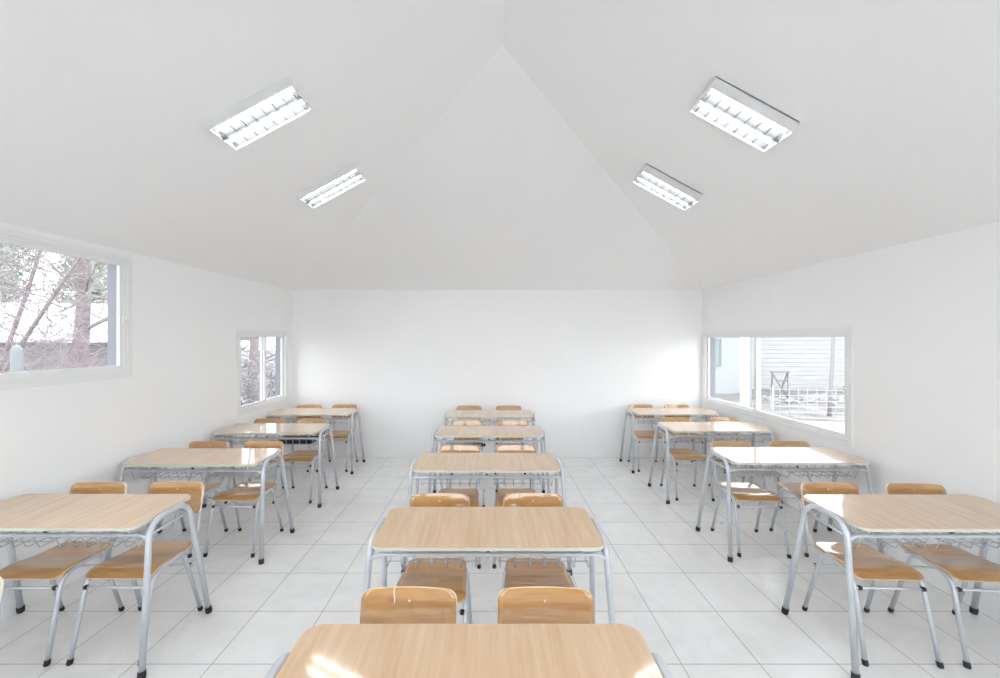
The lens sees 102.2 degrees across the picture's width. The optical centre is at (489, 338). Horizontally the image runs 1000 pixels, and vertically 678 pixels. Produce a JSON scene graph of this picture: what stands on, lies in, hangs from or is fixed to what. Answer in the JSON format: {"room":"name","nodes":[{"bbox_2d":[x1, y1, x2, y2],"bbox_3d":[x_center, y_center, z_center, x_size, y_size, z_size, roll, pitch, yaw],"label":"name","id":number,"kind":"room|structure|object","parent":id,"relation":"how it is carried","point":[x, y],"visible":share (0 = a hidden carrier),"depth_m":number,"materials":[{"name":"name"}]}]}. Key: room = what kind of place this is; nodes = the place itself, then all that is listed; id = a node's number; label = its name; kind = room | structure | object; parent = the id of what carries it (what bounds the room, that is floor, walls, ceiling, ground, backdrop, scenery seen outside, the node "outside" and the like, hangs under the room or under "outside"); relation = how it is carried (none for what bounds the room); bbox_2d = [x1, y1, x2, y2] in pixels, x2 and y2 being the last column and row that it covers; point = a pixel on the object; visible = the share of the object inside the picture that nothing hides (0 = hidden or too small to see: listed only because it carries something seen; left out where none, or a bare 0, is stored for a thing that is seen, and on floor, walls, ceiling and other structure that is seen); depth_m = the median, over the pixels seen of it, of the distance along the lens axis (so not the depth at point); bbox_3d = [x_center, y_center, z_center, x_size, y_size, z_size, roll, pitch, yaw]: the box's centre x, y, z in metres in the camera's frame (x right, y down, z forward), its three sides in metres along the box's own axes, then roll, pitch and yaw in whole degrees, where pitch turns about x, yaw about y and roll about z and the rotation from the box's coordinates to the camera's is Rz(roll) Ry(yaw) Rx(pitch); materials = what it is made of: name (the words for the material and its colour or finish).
{"room":"classroom","nodes":[
{"label":"classroom","id":0,"kind":"room"},
{"bbox_2d":[0,222,291,621],"bbox_3d":[-3.116,0.524,1.675,0.170,2.532,8.548,0,0,1],"label":"wall","id":1,"kind":"structure","parent":0,"point":[181,390],"depth_m":3.44,"materials":[{"name":"paint"}]},
{"bbox_2d":[0,227,132,389],"bbox_3d":[-3.033,-0.184,2.171,0.099,0.997,2.363,0,0,2],"label":"window","id":2,"kind":"structure","parent":1,"relation":"in","point":[12,380],"depth_m":2.97,"materials":[{"name":"white"}]},
{"bbox_2d":[236,329,288,415],"bbox_3d":[-2.962,0.392,5.258,0.080,1.010,1.145,0,0,1],"label":"window","id":3,"kind":"structure","parent":1,"relation":"in","point":[264,402],"depth_m":5.26,"materials":[{"name":"white"}]},
{"bbox_2d":[292,290,701,456],"bbox_3d":[0.105,0.524,6.030,6.390,2.532,0.170,0,0,0],"label":"wall","id":4,"kind":"structure","parent":0,"point":[577,360],"depth_m":5.94,"materials":[{"name":"paint"}]},
{"bbox_2d":[0,0,999,289],"bbox_3d":[-0.006,-1.611,1.673,6.272,1.778,8.545,0,0,0],"label":"ceiling","id":5,"kind":"structure","parent":0,"point":[495,144],"depth_m":2.84,"materials":[{"name":"paint"}]},
{"bbox_2d":[204,76,311,150],"bbox_3d":[-1.510,-1.476,2.650,0.565,0.351,0.275,0,0,0],"label":"ceiling light","id":6,"kind":"object","parent":5,"relation":"attached to","point":[271,108],"visible":0.99,"depth_m":2.63,"materials":[{"name":"white metal"}]},
{"bbox_2d":[297,162,365,208],"bbox_3d":[-1.512,-1.467,3.860,0.564,0.353,0.275,0,0,0],"label":"ceiling light","id":7,"kind":"object","parent":5,"relation":"attached to","point":[346,178],"visible":1,"depth_m":3.84,"materials":[{"name":"white metal"}]},
{"bbox_2d":[632,164,702,210],"bbox_3d":[1.703,-1.458,3.895,0.563,0.356,0.275,0,0,0],"label":"ceiling light","id":8,"kind":"object","parent":5,"relation":"attached to","point":[649,178],"visible":1,"depth_m":3.87,"materials":[{"name":"white metal"}]},
{"bbox_2d":[689,76,798,152],"bbox_3d":[1.669,-1.477,2.675,0.563,0.356,0.275,0,0,0],"label":"ceiling light","id":9,"kind":"object","parent":5,"relation":"attached to","point":[721,104],"visible":1,"depth_m":2.65,"materials":[{"name":"white metal"}]},
{"bbox_2d":[0,457,999,677],"bbox_3d":[0.000,1.800,1.650,6.800,0.120,9.100,0,0,0],"label":"floor","id":10,"kind":"structure","parent":0,"point":[707,615],"depth_m":2.80,"materials":[{"name":"white tile"}]},
{"bbox_2d":[0,576,4,613],"bbox_3d":[-2.100,1.341,1.352,0.413,0.803,0.529,0,0,0],"label":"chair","id":11,"kind":"object","parent":10,"relation":"on","point":[2,585],"visible":1,"depth_m":1.59,"materials":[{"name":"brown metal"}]},
{"bbox_2d":[0,482,126,666],"bbox_3d":[-2.553,1.341,2.397,0.413,0.803,0.529,0,0,0],"label":"chair","id":12,"kind":"object","parent":10,"relation":"on","point":[51,564],"visible":0.74,"depth_m":2.35,"materials":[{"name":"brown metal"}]},
{"bbox_2d":[0,494,211,677],"bbox_3d":[-2.385,1.355,2.308,1.233,0.775,0.534,0,1,0],"label":"school desk","id":13,"kind":"object","parent":10,"relation":"on","point":[45,513],"visible":1,"depth_m":2.26,"materials":[{"name":"brown wood"}]},
{"bbox_2d":[0,531,73,546],"bbox_3d":[-2.657,1.088,2.300,0.447,0.086,0.302,0,1,0],"label":"wire basket","id":14,"kind":"object","parent":13,"relation":"on","point":[9,534],"depth_m":2.17,"materials":[{"name":"silver metal"}]},
{"bbox_2d":[54,513,176,546],"bbox_3d":[-2.113,1.088,2.300,0.447,0.086,0.302,0,1,0],"label":"wire basket","id":15,"kind":"object","parent":13,"relation":"on","point":[127,534],"depth_m":2.16,"materials":[{"name":"silver metal"}]},
{"bbox_2d":[66,481,203,665],"bbox_3d":[-2.052,1.341,2.402,0.413,0.803,0.529,0,0,1],"label":"chair","id":16,"kind":"object","parent":10,"relation":"on","point":[129,564],"visible":0.72,"depth_m":2.42,"materials":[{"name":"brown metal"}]},
{"bbox_2d":[143,441,228,557],"bbox_3d":[-2.580,1.341,3.462,0.413,0.803,0.529,0,0,1],"label":"chair","id":17,"kind":"object","parent":10,"relation":"on","point":[209,487],"visible":0.33,"depth_m":3.62,"materials":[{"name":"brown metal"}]},
{"bbox_2d":[105,448,294,564],"bbox_3d":[-2.370,1.355,3.363,1.233,0.775,0.534,0,1,0],"label":"school desk","id":18,"kind":"object","parent":10,"relation":"on","point":[166,457],"visible":0.97,"depth_m":3.27,"materials":[{"name":"beige wood"}]},
{"bbox_2d":[131,467,207,479],"bbox_3d":[-2.642,1.088,3.355,0.447,0.086,0.302,0,1,0],"label":"wire basket","id":19,"kind":"object","parent":18,"relation":"on","point":[132,470],"depth_m":3.21,"materials":[{"name":"silver metal"}]},
{"bbox_2d":[206,469,258,477],"bbox_3d":[-2.130,1.117,3.360,0.360,0.010,0.200,0,0,2],"label":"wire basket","id":20,"kind":"object","parent":18,"relation":"in","point":[215,474],"visible":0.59,"depth_m":3.32,"materials":[{"name":"silver metal"}]},
{"bbox_2d":[200,461,272,479],"bbox_3d":[-2.098,1.088,3.355,0.447,0.086,0.302,0,1,0],"label":"wire basket","id":21,"kind":"object","parent":18,"relation":"on","point":[201,470],"depth_m":3.21,"materials":[{"name":"silver metal"}]},
{"bbox_2d":[203,441,283,557],"bbox_3d":[-2.080,1.341,3.467,0.413,0.803,0.529,0,0,1],"label":"chair","id":22,"kind":"object","parent":10,"relation":"on","point":[244,491],"visible":0.81,"depth_m":3.44,"materials":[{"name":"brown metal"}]},
{"bbox_2d":[224,418,284,503],"bbox_3d":[-2.600,1.341,4.512,0.413,0.803,0.529,0,0,1],"label":"chair","id":23,"kind":"object","parent":10,"relation":"on","point":[269,420],"visible":0.12,"depth_m":4.74,"materials":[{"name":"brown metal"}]},
{"bbox_2d":[202,423,338,507],"bbox_3d":[-2.360,1.355,4.408,1.233,0.775,0.534,0,1,0],"label":"school desk","id":24,"kind":"object","parent":10,"relation":"on","point":[309,429],"visible":0.78,"depth_m":4.29,"materials":[{"name":"beige wood"}]},
{"bbox_2d":[220,435,274,444],"bbox_3d":[-2.632,1.088,4.400,0.447,0.086,0.302,0,1,0],"label":"wire basket","id":25,"kind":"object","parent":24,"relation":"on","point":[224,437],"depth_m":4.26,"materials":[{"name":"silver metal"}]},
{"bbox_2d":[277,436,317,443],"bbox_3d":[-2.095,1.102,4.405,0.360,0.040,0.200,0,0,0],"label":"folder","id":26,"kind":"object","parent":24,"relation":"in","point":[289,441],"visible":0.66,"depth_m":4.32,"materials":[{"name":"black plastic"}]},
{"bbox_2d":[272,433,323,444],"bbox_3d":[-2.088,1.088,4.400,0.447,0.086,0.302,0,1,0],"label":"wire basket","id":27,"kind":"object","parent":24,"relation":"on","point":[308,437],"depth_m":4.26,"materials":[{"name":"silver metal"}]},
{"bbox_2d":[272,418,327,503],"bbox_3d":[-2.100,1.341,4.517,0.413,0.803,0.529,0,0,-1],"label":"chair","id":28,"kind":"object","parent":10,"relation":"on","point":[297,456],"visible":0.72,"depth_m":4.54,"materials":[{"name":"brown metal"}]},
{"bbox_2d":[283,405,321,471],"bbox_3d":[-2.575,1.341,5.512,0.413,0.803,0.529,0,0,-1],"label":"chair","id":29,"kind":"object","parent":10,"relation":"on","point":[298,406],"visible":0.13,"depth_m":5.73,"materials":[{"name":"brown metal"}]},
{"bbox_2d":[264,408,364,474],"bbox_3d":[-2.375,1.355,5.433,1.233,0.775,0.534,0,1,0],"label":"school desk","id":30,"kind":"object","parent":10,"relation":"on","point":[282,412],"visible":0.7,"depth_m":5.34,"materials":[{"name":"beige wood"}]},
{"bbox_2d":[316,405,357,471],"bbox_3d":[-2.075,1.341,5.527,0.413,0.803,0.529,0,0,-1],"label":"chair","id":31,"kind":"object","parent":10,"relation":"on","point":[337,434],"visible":0.68,"depth_m":5.61,"materials":[{"name":"silver metal"}]},
{"bbox_2d":[360,586,456,623],"bbox_3d":[-0.305,1.341,1.272,0.413,0.803,0.529,0,0,1],"label":"chair","id":32,"kind":"object","parent":10,"relation":"on","point":[413,604],"visible":0.56,"depth_m":1.51,"materials":[{"name":"brown wood"}]},
{"bbox_2d":[396,493,471,623],"bbox_3d":[-0.306,1.341,2.202,0.413,0.803,0.529,0,0,0],"label":"chair","id":33,"kind":"object","parent":10,"relation":"on","point":[454,577],"visible":0.56,"depth_m":2.27,"materials":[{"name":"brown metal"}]},
{"bbox_2d":[428,445,480,568],"bbox_3d":[-0.270,1.341,3.312,0.413,0.803,0.529,0,0,1],"label":"chair","id":34,"kind":"object","parent":10,"relation":"on","point":[474,497],"visible":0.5,"depth_m":3.47,"materials":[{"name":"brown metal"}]},
{"bbox_2d":[446,420,484,506],"bbox_3d":[-0.262,1.341,4.402,0.413,0.803,0.529,0,0,-1],"label":"chair","id":35,"kind":"object","parent":10,"relation":"on","point":[460,422],"visible":0.14,"depth_m":4.63,"materials":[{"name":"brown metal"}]},
{"bbox_2d":[451,406,482,474],"bbox_3d":[-0.293,1.341,5.432,0.413,0.803,0.529,0,0,-1],"label":"chair","id":36,"kind":"object","parent":10,"relation":"on","point":[457,407],"visible":0.21,"depth_m":5.67,"materials":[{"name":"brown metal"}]},
{"bbox_2d":[265,624,672,677],"bbox_3d":[-0.060,1.351,1.153,1.269,0.775,0.534,0,1,0],"label":"school desk","id":37,"kind":"object","parent":10,"relation":"on","point":[323,650],"visible":1,"depth_m":1.25,"materials":[{"name":"brown wood"}]},
{"bbox_2d":[401,453,571,575],"bbox_3d":[-0.025,1.355,3.218,1.269,0.775,0.534,0,1,0],"label":"school desk","id":38,"kind":"object","parent":10,"relation":"on","point":[435,463],"visible":0.91,"depth_m":3.10,"materials":[{"name":"beige wood"}]},
{"bbox_2d":[421,473,479,485],"bbox_3d":[-0.305,1.088,3.210,0.460,0.086,0.302,0,1,0],"label":"wire basket","id":39,"kind":"object","parent":38,"relation":"on","point":[470,476],"depth_m":3.07,"materials":[{"name":"silver metal"}]},
{"bbox_2d":[493,473,552,485],"bbox_3d":[0.255,1.088,3.210,0.460,0.086,0.302,0,1,0],"label":"wire basket","id":40,"kind":"object","parent":38,"relation":"on","point":[494,476],"depth_m":3.07,"materials":[{"name":"silver metal"}]},
{"bbox_2d":[428,426,549,492],"bbox_3d":[-0.010,1.355,4.288,1.269,0.775,0.534,0,1,0],"label":"school desk","id":41,"kind":"object","parent":10,"relation":"on","point":[443,432],"visible":0.73,"depth_m":4.17,"materials":[{"name":"beige wood"}]},
{"bbox_2d":[440,438,483,447],"bbox_3d":[-0.290,1.088,4.280,0.460,0.086,0.302,0,1,0],"label":"wire basket","id":42,"kind":"object","parent":41,"relation":"on","point":[443,440],"depth_m":4.14,"materials":[{"name":"silver metal"}]},
{"bbox_2d":[449,442,480,445],"bbox_3d":[-0.270,1.118,4.315,0.340,0.011,0.190,0,0,-2],"label":"paper sheet","id":43,"kind":"object","parent":41,"relation":"in","point":[450,443],"visible":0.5,"depth_m":4.30,"materials":[{"name":"white"}]},
{"bbox_2d":[494,438,537,447],"bbox_3d":[0.270,1.088,4.280,0.460,0.086,0.302,0,1,0],"label":"wire basket","id":44,"kind":"object","parent":41,"relation":"on","point":[501,440],"depth_m":4.14,"materials":[{"name":"silver metal"}]},
{"bbox_2d":[363,507,615,623],"bbox_3d":[-0.010,1.355,2.113,1.269,0.775,0.534,0,1,0],"label":"school desk","id":45,"kind":"object","parent":10,"relation":"on","point":[415,532],"visible":0.97,"depth_m":2.04,"materials":[{"name":"brown wood"}]},
{"bbox_2d":[384,551,478,567],"bbox_3d":[-0.290,1.088,2.105,0.460,0.086,0.302,0,1,0],"label":"wire basket","id":46,"kind":"object","parent":45,"relation":"on","point":[400,554],"depth_m":1.96,"materials":[{"name":"silver metal"}]},
{"bbox_2d":[498,551,590,567],"bbox_3d":[0.270,1.088,2.105,0.460,0.086,0.302,0,1,0],"label":"wire basket","id":47,"kind":"object","parent":45,"relation":"on","point":[513,554],"depth_m":1.96,"materials":[{"name":"silver metal"}]},
{"bbox_2d":[439,410,539,478],"bbox_3d":[-0.005,1.355,5.268,1.269,0.775,0.534,0,1,0],"label":"school desk","id":48,"kind":"object","parent":10,"relation":"on","point":[452,414],"visible":0.65,"depth_m":5.15,"materials":[{"name":"beige wood"}]},
{"bbox_2d":[495,406,525,474],"bbox_3d":[0.260,1.341,5.432,0.413,0.803,0.529,0,0,1],"label":"chair","id":49,"kind":"object","parent":10,"relation":"on","point":[497,407],"visible":0.3,"depth_m":5.66,"materials":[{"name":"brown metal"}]},
{"bbox_2d":[496,420,534,491],"bbox_3d":[0.271,1.341,4.402,0.413,0.803,0.529,0,0,-1],"label":"chair","id":50,"kind":"object","parent":10,"relation":"on","point":[506,422],"visible":0.1,"depth_m":4.64,"materials":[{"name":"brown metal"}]},
{"bbox_2d":[492,445,544,568],"bbox_3d":[0.226,1.341,3.312,0.413,0.803,0.529,0,0,0],"label":"chair","id":51,"kind":"object","parent":10,"relation":"on","point":[499,497],"visible":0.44,"depth_m":3.49,"materials":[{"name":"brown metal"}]},
{"bbox_2d":[502,493,574,588],"bbox_3d":[0.258,1.341,2.202,0.413,0.803,0.529,0,0,1],"label":"chair","id":52,"kind":"object","parent":10,"relation":"on","point":[521,575],"visible":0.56,"depth_m":2.29,"materials":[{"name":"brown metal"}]},
{"bbox_2d":[497,586,593,623],"bbox_3d":[0.203,1.341,1.272,0.413,0.803,0.529,0,0,1],"label":"chair","id":53,"kind":"object","parent":10,"relation":"on","point":[528,604],"visible":0.51,"depth_m":1.51,"materials":[{"name":"brown wood"}]},
{"bbox_2d":[628,405,669,471],"bbox_3d":[2.150,1.341,5.522,0.413,0.803,0.529,0,0,2],"label":"chair","id":54,"kind":"object","parent":10,"relation":"on","point":[642,435],"visible":0.75,"depth_m":5.62,"materials":[{"name":"silver metal"}]},
{"bbox_2d":[619,408,725,472],"bbox_3d":[2.455,1.355,5.473,1.233,0.775,0.534,0,1,0],"label":"school desk","id":55,"kind":"object","parent":10,"relation":"on","point":[632,411],"visible":0.66,"depth_m":5.41,"materials":[{"name":"brown wood"}]},
{"bbox_2d":[631,415,662,423],"bbox_3d":[2.183,1.088,5.465,0.447,0.086,0.302,0,1,0],"label":"wire basket","id":56,"kind":"object","parent":55,"relation":"on","point":[649,421],"depth_m":5.41,"materials":[{"name":"silver metal"}]},
{"bbox_2d":[663,405,705,471],"bbox_3d":[2.650,1.341,5.522,0.413,0.803,0.529,0,0,4],"label":"chair","id":57,"kind":"object","parent":10,"relation":"on","point":[665,406],"visible":0.42,"depth_m":5.61,"materials":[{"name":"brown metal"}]},
{"bbox_2d":[660,417,714,500],"bbox_3d":[2.215,1.341,4.582,0.413,0.803,0.529,0,0,2],"label":"chair","id":58,"kind":"object","parent":10,"relation":"on","point":[690,454],"visible":0.75,"depth_m":4.60,"materials":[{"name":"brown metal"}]},
{"bbox_2d":[648,422,782,503],"bbox_3d":[2.480,1.355,4.503,1.233,0.775,0.534,0,1,0],"label":"school desk","id":59,"kind":"object","parent":10,"relation":"on","point":[676,427],"visible":0.89,"depth_m":4.38,"materials":[{"name":"brown wood"}]},
{"bbox_2d":[663,431,714,442],"bbox_3d":[2.208,1.088,4.495,0.447,0.086,0.302,0,1,0],"label":"wire basket","id":60,"kind":"object","parent":59,"relation":"on","point":[676,435],"depth_m":4.38,"materials":[{"name":"silver metal"}]},
{"bbox_2d":[711,433,764,442],"bbox_3d":[2.752,1.088,4.495,0.447,0.086,0.302,0,1,0],"label":"wire basket","id":61,"kind":"object","parent":59,"relation":"on","point":[730,435],"depth_m":4.35,"materials":[{"name":"silver metal"}]},
{"bbox_2d":[709,417,766,500],"bbox_3d":[2.790,1.341,4.582,0.413,0.803,0.529,0,0,2],"label":"chair","id":62,"kind":"object","parent":10,"relation":"on","point":[712,419],"visible":0.17,"depth_m":4.82,"materials":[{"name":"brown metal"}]},
{"bbox_2d":[711,441,791,558],"bbox_3d":[2.200,1.341,3.462,0.413,0.803,0.529,0,0,3],"label":"chair","id":63,"kind":"object","parent":10,"relation":"on","point":[740,491],"visible":0.8,"depth_m":3.41,"materials":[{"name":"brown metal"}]},
{"bbox_2d":[695,447,883,561],"bbox_3d":[2.480,1.355,3.398,1.233,0.775,0.534,0,1,0],"label":"school desk","id":64,"kind":"object","parent":10,"relation":"on","point":[742,456],"visible":0.96,"depth_m":3.31,"materials":[{"name":"brown wood"}]},
{"bbox_2d":[717,459,791,477],"bbox_3d":[2.208,1.088,3.390,0.447,0.086,0.302,0,1,0],"label":"wire basket","id":65,"kind":"object","parent":64,"relation":"on","point":[735,469],"depth_m":3.24,"materials":[{"name":"silver metal"}]},
{"bbox_2d":[730,468,782,475],"bbox_3d":[2.220,1.118,3.400,0.360,0.011,0.200,0,0,-3],"label":"wire rack","id":66,"kind":"object","parent":64,"relation":"in","point":[741,473],"visible":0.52,"depth_m":3.35,"materials":[{"name":"white metal"}]},
{"bbox_2d":[781,465,858,477],"bbox_3d":[2.752,1.088,3.390,0.447,0.086,0.302,0,1,0],"label":"wire basket","id":67,"kind":"object","parent":64,"relation":"on","point":[823,470],"depth_m":3.25,"materials":[{"name":"silver metal"}]},
{"bbox_2d":[769,441,855,556],"bbox_3d":[2.735,1.341,3.462,0.413,0.803,0.529,0,0,3],"label":"chair","id":68,"kind":"object","parent":10,"relation":"on","point":[793,488],"visible":0.41,"depth_m":3.59,"materials":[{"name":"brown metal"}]},
{"bbox_2d":[801,482,943,668],"bbox_3d":[2.203,1.341,2.392,0.413,0.803,0.529,0,0,2],"label":"chair","id":69,"kind":"object","parent":10,"relation":"on","point":[868,563],"visible":0.8,"depth_m":2.32,"materials":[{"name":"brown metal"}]},
{"bbox_2d":[781,494,999,677],"bbox_3d":[2.465,1.355,2.298,1.233,0.775,0.534,0,1,0],"label":"school desk","id":70,"kind":"object","parent":10,"relation":"on","point":[924,513],"visible":0.99,"depth_m":2.23,"materials":[{"name":"brown wood"}]},
{"bbox_2d":[818,514,942,547],"bbox_3d":[2.193,1.088,2.290,0.447,0.086,0.302,0,1,0],"label":"wire basket","id":71,"kind":"object","parent":70,"relation":"on","point":[868,535],"depth_m":2.15,"materials":[{"name":"silver metal"}]},
{"bbox_2d":[922,532,999,547],"bbox_3d":[2.737,1.088,2.290,0.447,0.086,0.302,0,1,0],"label":"wire basket","id":72,"kind":"object","parent":70,"relation":"on","point":[962,536],"depth_m":2.16,"materials":[{"name":"silver metal"}]},
{"bbox_2d":[885,483,999,668],"bbox_3d":[2.735,1.341,2.372,0.413,0.803,0.529,0,0,4],"label":"chair","id":73,"kind":"object","parent":10,"relation":"on","point":[961,565],"visible":0.7,"depth_m":2.35,"materials":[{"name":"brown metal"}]},
{"bbox_2d":[702,221,999,621],"bbox_3d":[3.215,0.524,1.673,0.170,2.532,8.545,0,0,0],"label":"wall","id":74,"kind":"structure","parent":0,"point":[923,315],"depth_m":3.03,"materials":[{"name":"paint"}]},
{"bbox_2d":[702,327,852,447],"bbox_3d":[3.144,0.417,4.700,0.100,1.036,2.460,0,0,0],"label":"window","id":75,"kind":"structure","parent":74,"relation":"in","point":[847,332],"depth_m":4.38,"materials":[{"name":"white plastic"}]},
{"label":"outside","id":76,"kind":"structure","parent":0,"visible":0},
{"bbox_2d":[241,350,844,421],"bbox_3d":[0.000,2.040,20.000,120.000,0.300,100.000,0,0,0],"label":"ground","id":77,"kind":"structure","parent":76,"point":[839,413],"depth_m":11.63,"materials":[{"name":"white snow"}]},
{"bbox_2d":[0,243,31,302],"bbox_3d":[-24.770,-2.620,19.997,3.828,9.020,2.741,0,0,0],"label":"evergreen tree","id":78,"kind":"object","parent":77,"relation":"on","point":[23,255],"visible":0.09,"depth_m":19.96,"materials":[{"name":"green plant"}]},
{"bbox_2d":[10,345,23,371],"bbox_3d":[-5.930,0.980,5.050,0.112,1.820,0.112,0,0,0],"label":"post","id":79,"kind":"object","parent":77,"relation":"on","point":[16,354],"visible":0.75,"depth_m":5.02,"materials":[{"name":"grey paint"}]},
{"bbox_2d":[2,246,49,302],"bbox_3d":[-27.262,-3.051,22.051,5.577,9.881,3.395,0,0,0],"label":"evergreen tree","id":80,"kind":"object","parent":77,"relation":"on","point":[27,258],"visible":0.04,"depth_m":22.34,"materials":[{"name":"green plant"}]},
{"bbox_2d":[0,244,105,371],"bbox_3d":[-8.859,-0.648,6.783,3.359,5.103,3.254,0,0,-34],"label":"bare tree","id":81,"kind":"object","parent":77,"relation":"on","point":[28,288],"visible":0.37,"depth_m":7.30,"materials":[{"name":"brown plant"}]},
{"bbox_2d":[0,244,106,372],"bbox_3d":[-8.977,-0.317,7.356,12.198,5.079,5.206,0,0,34],"label":"tree","id":82,"kind":"object","parent":77,"relation":"on","point":[39,366],"visible":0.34,"depth_m":6.77,"materials":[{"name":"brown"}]},
{"bbox_2d":[0,252,106,372],"bbox_3d":[-6.593,-0.656,6.689,3.439,5.137,2.878,0,0,-43],"label":"bare tree","id":83,"kind":"object","parent":77,"relation":"on","point":[29,333],"visible":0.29,"depth_m":6.46,"materials":[{"name":"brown plant"}]},
{"bbox_2d":[0,254,106,360],"bbox_3d":[-10.469,-1.344,10.231,4.541,6.476,4.315,0,0,-30],"label":"bare tree","id":84,"kind":"object","parent":77,"relation":"on","point":[51,254],"visible":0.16,"depth_m":10.21,"materials":[{"name":"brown plant"}]},
{"bbox_2d":[4,246,106,367],"bbox_3d":[-8.286,-1.378,8.142,5.593,6.546,4.839,0,0,20],"label":"bare tree","id":85,"kind":"object","parent":77,"relation":"on","point":[88,283],"visible":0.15,"depth_m":7.94,"materials":[{"name":"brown plant"}]},
{"bbox_2d":[45,255,106,303],"bbox_3d":[-20.527,-2.439,20.473,4.026,8.658,2.281,0,0,0],"label":"evergreen tree","id":86,"kind":"object","parent":77,"relation":"on","point":[97,292],"visible":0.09,"depth_m":20.17,"materials":[{"name":"green plant"}]},
{"bbox_2d":[0,302,249,372],"bbox_3d":[-18.743,0.180,16.045,15.800,3.420,5.100,0,0,-4],"label":"shed","id":87,"kind":"object","parent":77,"relation":"on","point":[104,338],"visible":0.06,"depth_m":14.34,"materials":[{"name":"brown brick"}]},
{"bbox_2d":[241,352,274,404],"bbox_3d":[-4.950,1.072,7.811,3.971,1.638,1.157,0,0,0],"label":"hedge","id":88,"kind":"object","parent":77,"relation":"on","point":[249,380],"visible":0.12,"depth_m":7.72,"materials":[{"name":"grey plant"}]},
{"bbox_2d":[241,337,274,402],"bbox_3d":[-5.379,-1.306,9.238,5.196,6.405,4.434,0,0,-30],"label":"bare tree","id":89,"kind":"object","parent":77,"relation":"on","point":[254,346],"visible":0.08,"depth_m":8.98,"materials":[{"name":"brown plant"}]},
{"bbox_2d":[241,337,274,400],"bbox_3d":[-6.502,-1.177,10.839,3.787,6.139,3.113,0,0,-25],"label":"bare tree","id":90,"kind":"object","parent":77,"relation":"on","point":[244,337],"visible":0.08,"depth_m":10.98,"materials":[{"name":"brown plant"}]},
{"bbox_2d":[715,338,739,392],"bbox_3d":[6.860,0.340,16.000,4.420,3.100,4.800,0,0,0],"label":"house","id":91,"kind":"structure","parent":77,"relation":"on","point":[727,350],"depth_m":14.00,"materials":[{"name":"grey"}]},
{"bbox_2d":[740,338,751,407],"bbox_3d":[6.140,0.190,9.700,0.260,3.400,0.240,0,0,0],"label":"porch column","id":92,"kind":"structure","parent":77,"relation":"on","point":[745,343],"depth_m":9.64,"materials":[{"name":"white"}]},
{"bbox_2d":[770,371,789,397],"bbox_3d":[9.443,1.472,13.118,0.542,0.864,0.554,0,0,34],"label":"trestle","id":93,"kind":"object","parent":77,"relation":"on","point":[771,372],"visible":0.98,"depth_m":13.05,"materials":[{"name":"grey wood"}]},
{"bbox_2d":[752,337,844,389],"bbox_3d":[13.850,0.340,16.950,9.000,3.100,4.900,0,0,0],"label":"building","id":94,"kind":"structure","parent":77,"relation":"on","point":[807,359],"depth_m":15.01,"materials":[{"name":"grey"}]},
{"bbox_2d":[752,393,844,405],"bbox_3d":[10.858,1.846,12.518,5.369,0.181,2.055,0,0,-3],"label":"rubble","id":95,"kind":"object","parent":77,"relation":"on","point":[821,397],"visible":0.42,"depth_m":12.29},
{"bbox_2d":[771,386,844,418],"bbox_3d":[9.832,1.490,9.055,6.609,0.800,0.036,0,0,6],"label":"wire fence","id":96,"kind":"object","parent":77,"relation":"on","point":[772,389],"visible":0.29,"depth_m":9.32,"materials":[{"name":"grey metal"}]},
{"bbox_2d":[801,421,844,432],"bbox_3d":[6.175,1.860,3.900,5.650,0.060,11.800,0,0,0],"label":"patio","id":97,"kind":"structure","parent":77,"relation":"on","point":[837,426],"depth_m":8.63,"materials":[{"name":"grey concrete"}]},
{"bbox_2d":[827,337,834,415],"bbox_3d":[8.344,-0.653,9.996,3.140,5.091,2.894,0,0,43],"label":"bare tree","id":98,"kind":"object","parent":77,"relation":"on","point":[831,375],"visible":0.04,"depth_m":9.86,"materials":[{"name":"grey plant"}]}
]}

